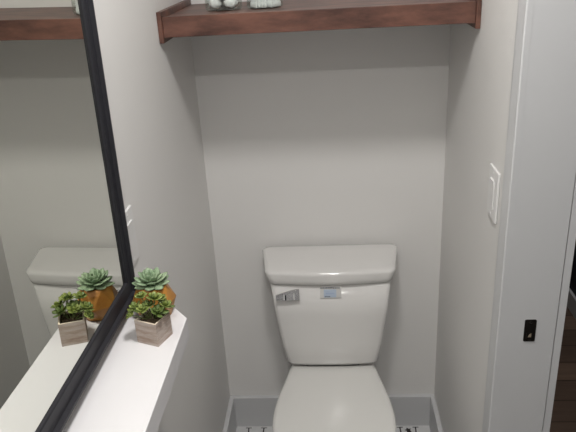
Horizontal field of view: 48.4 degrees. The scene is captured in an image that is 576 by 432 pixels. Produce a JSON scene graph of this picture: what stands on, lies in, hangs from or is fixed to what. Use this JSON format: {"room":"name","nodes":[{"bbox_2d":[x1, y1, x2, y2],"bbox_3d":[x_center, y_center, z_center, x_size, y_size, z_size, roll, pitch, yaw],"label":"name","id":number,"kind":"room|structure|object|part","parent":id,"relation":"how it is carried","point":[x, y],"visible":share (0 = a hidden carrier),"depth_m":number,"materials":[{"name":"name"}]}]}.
{"room":"bathroom","nodes":[
{"label":"bathroom","id":0,"kind":"room"},
{"bbox_2d":[62,0,229,431],"bbox_3d":[-0.437,0.420,0.424,0.120,2.440,3.600,-2,23,4],"label":"wall","id":1,"kind":"structure","parent":0,"point":[151,85],"depth_m":1.67,"materials":[{"name":"white paint"}]},
{"bbox_2d":[0,0,135,431],"bbox_3d":[-0.375,0.007,0.442,0.020,0.953,1.456,-1,23,4],"label":"wall mirror","id":2,"kind":"object","parent":1,"relation":"attached to","point":[67,275],"visible":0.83,"depth_m":0.94,"materials":[{"name":"grey mirror"}]},
{"bbox_2d":[63,307,188,431],"bbox_3d":[-0.303,0.549,0.506,0.128,0.045,1.962,-2,23,4],"label":"wall ledge","id":3,"kind":"object","parent":1,"relation":"attached to","point":[129,390],"visible":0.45,"depth_m":1.07,"materials":[{"name":"white paint"}]},
{"bbox_2d":[126,291,174,346],"bbox_3d":[-0.251,0.183,1.179,0.077,0.091,0.066,7,25,24],"label":"potted plant","id":4,"kind":"object","parent":3,"relation":"on","point":[153,326],"visible":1,"depth_m":1.17,"materials":[{"name":"green plant"}]},
{"bbox_3d":[-0.248,0.205,1.183,0.046,0.048,0.046,8,25,24],"label":"pot","id":5,"kind":"part","parent":4,"relation":"part of","materials":[{"name":"brown wood"}]},
{"bbox_2d":[132,267,175,314],"bbox_3d":[-0.264,0.150,1.254,0.081,0.094,0.086,-2,23,4],"label":"potted succulent","id":6,"kind":"object","parent":3,"relation":"on","point":[149,280],"visible":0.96,"depth_m":1.23,"materials":[{"name":"green plant"}]},
{"bbox_2d":[132,283,175,314],"bbox_3d":[-0.263,0.163,1.259,0.081,0.066,0.086,-2,23,4],"label":"pot","id":7,"kind":"object","parent":6,"relation":"attached to","point":[163,288],"depth_m":1.23,"materials":[{"name":"orange ceramic"}]},
{"bbox_2d":[125,205,138,264],"bbox_3d":[-0.322,0.044,1.308,0.009,0.117,0.071,-2,23,4],"label":"light switch","id":8,"kind":"object","parent":1,"relation":"attached to","point":[129,215],"visible":0.66,"depth_m":1.31,"materials":[{"name":"white plastic"}]},
{"bbox_2d":[223,398,236,431],"bbox_3d":[-0.309,1.478,0.864,0.017,0.139,3.583,-2,23,4],"label":"baseboard","id":9,"kind":"structure","parent":1,"relation":"attached to","point":[230,425],"depth_m":2.42,"materials":[{"name":"grey paint"}]},
{"bbox_2d":[191,0,450,395],"bbox_3d":[0.117,-0.329,2.098,1.035,2.440,0.120,-2,23,4],"label":"wall","id":10,"kind":"structure","parent":0,"point":[321,137],"depth_m":2.10,"materials":[{"name":"white paint"}]},
{"bbox_2d":[156,0,481,43],"bbox_3d":[0.080,-0.549,1.729,0.783,0.075,0.384,-2,23,4],"label":"wall shelf","id":11,"kind":"object","parent":10,"relation":"attached to","point":[184,18],"visible":1,"depth_m":1.56,"materials":[{"name":"brown wood"}]},
{"bbox_3d":[-0.174,-0.620,1.671,0.098,0.159,0.098,-2,23,4],"label":"glass jar","id":12,"kind":"object","parent":11,"relation":"on","visible":0},
{"bbox_2d":[208,0,221,9],"bbox_3d":[-0.191,-0.561,1.685,0.036,0.037,0.035,-19,28,-32],"label":"ball","id":13,"kind":"object","parent":12,"relation":"in","point":[213,4],"visible":1,"depth_m":1.67,"materials":[{"name":"white"}]},
{"bbox_2d":[223,0,237,8],"bbox_3d":[-0.151,-0.562,1.682,0.037,0.037,0.036,10,26,28],"label":"ball","id":14,"kind":"object","parent":12,"relation":"in","point":[230,4],"visible":1,"depth_m":1.67,"materials":[{"name":"white"}]},
{"bbox_2d":[230,394,434,425],"bbox_3d":[0.169,0.754,2.488,0.784,0.139,0.017,-2,23,4],"label":"baseboard","id":15,"kind":"structure","parent":10,"relation":"attached to","point":[409,409],"depth_m":2.48,"materials":[{"name":"grey paint"}]},
{"bbox_2d":[236,307,575,431],"bbox_3d":[0.567,1.063,1.953,1.736,0.050,6.000,-2,23,4],"label":"floor","id":16,"kind":"structure","parent":0,"point":[563,419],"depth_m":2.60,"materials":[{"name":"white tile"}]},
{"bbox_2d":[263,244,396,431],"bbox_3d":[0.144,0.595,2.034,0.457,0.792,0.684,-2,23,4],"label":"toilet","id":17,"kind":"object","parent":16,"relation":"on","point":[331,301],"visible":1,"depth_m":2.07,"materials":[{"name":"white ceramic"}]},
{"bbox_3d":[-0.002,0.253,2.053,0.076,0.041,0.007,-2,23,4],"label":"flush lever","id":18,"kind":"part","parent":17,"relation":"part of","materials":[{"name":"silver metal"}]},
{"bbox_3d":[0.137,0.158,2.107,0.457,0.048,0.204,-2,23,4],"label":"tank lid","id":19,"kind":"part","parent":17,"relation":"part of","materials":[{"name":"white ceramic"}]},
{"bbox_3d":[0.134,0.247,2.047,0.040,0.029,0.001,-2,23,4],"label":"label panel","id":20,"kind":"part","parent":17,"relation":"part of","materials":[{"name":"blue"}]},
{"bbox_3d":[0.147,0.328,2.183,0.428,0.313,0.181,-2,23,4],"label":"tank","id":21,"kind":"part","parent":17,"relation":"part of","materials":[{"name":"white ceramic"}]},
{"bbox_3d":[0.157,0.488,2.263,0.220,0.047,0.120,-2,23,4],"label":"tank seat","id":22,"kind":"part","parent":17,"relation":"part of","materials":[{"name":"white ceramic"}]},
{"bbox_3d":[0.155,0.784,2.107,0.356,0.386,0.640,-2,23,4],"label":"bowl","id":23,"kind":"part","parent":17,"relation":"part of","materials":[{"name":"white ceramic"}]},
{"bbox_3d":[0.139,0.616,1.951,0.372,0.018,0.515,-2,23,4],"label":"seat lid","id":24,"kind":"part","parent":17,"relation":"part of","materials":[{"name":"white plastic"}]},
{"bbox_2d":[434,0,517,431],"bbox_3d":[0.518,0.027,1.214,0.130,2.440,1.740,-2,23,4],"label":"wall","id":25,"kind":"structure","parent":0,"point":[480,60],"depth_m":1.71,"materials":[{"name":"white paint"}]},
{"bbox_2d":[429,397,442,431],"bbox_3d":[0.532,0.886,2.132,0.017,0.139,0.701,-2,23,4],"label":"baseboard","id":26,"kind":"structure","parent":25,"relation":"attached to","point":[435,425],"depth_m":2.36,"materials":[{"name":"grey paint"}]},
{"bbox_2d":[487,163,500,223],"bbox_3d":[0.463,-0.051,1.451,0.009,0.119,0.078,-2,23,4],"label":"light switch","id":27,"kind":"object","parent":25,"relation":"attached to","point":[494,175],"visible":1,"depth_m":1.44,"materials":[{"name":"white plastic"}]},
{"bbox_2d":[482,0,533,431],"bbox_3d":[0.462,0.128,1.392,0.013,2.120,0.066,-2,23,4],"label":"trim","id":28,"kind":"structure","parent":25,"relation":"attached to","point":[525,7],"depth_m":1.31,"materials":[{"name":"grey paint"}]},
{"bbox_2d":[494,0,575,431],"bbox_3d":[0.524,0.169,1.377,0.113,2.050,0.019,-2,23,4],"label":"door","id":29,"kind":"structure","parent":25,"relation":"in","point":[547,160],"depth_m":1.30,"materials":[{"name":"grey paint"}]},
{"bbox_3d":[0.530,0.251,1.405,0.025,0.056,0.002,-2,23,4],"label":"strike plate","id":30,"kind":"part","parent":29,"relation":"part of","materials":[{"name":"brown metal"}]},
{"bbox_2d":[542,176,575,431],"bbox_3d":[0.590,0.120,1.393,0.016,2.120,0.084,-2,23,4],"label":"trim","id":31,"kind":"structure","parent":25,"relation":"attached to","point":[571,239],"depth_m":1.39,"materials":[{"name":"grey paint"}]},
{"bbox_2d":[569,242,575,295],"bbox_3d":[1.376,-0.470,2.259,0.120,2.440,4.140,-2,23,4],"label":"wall","id":32,"kind":"structure","parent":0,"point":[572,286],"depth_m":3.13,"materials":[{"name":"black"}]},
{"bbox_2d":[567,288,575,318],"bbox_3d":[1.371,0.610,2.726,0.014,0.090,4.140,-2,23,4],"label":"baseboard","id":33,"kind":"structure","parent":32,"relation":"attached to","point":[571,302],"depth_m":3.14,"materials":[{"name":"grey paint"}]}
]}

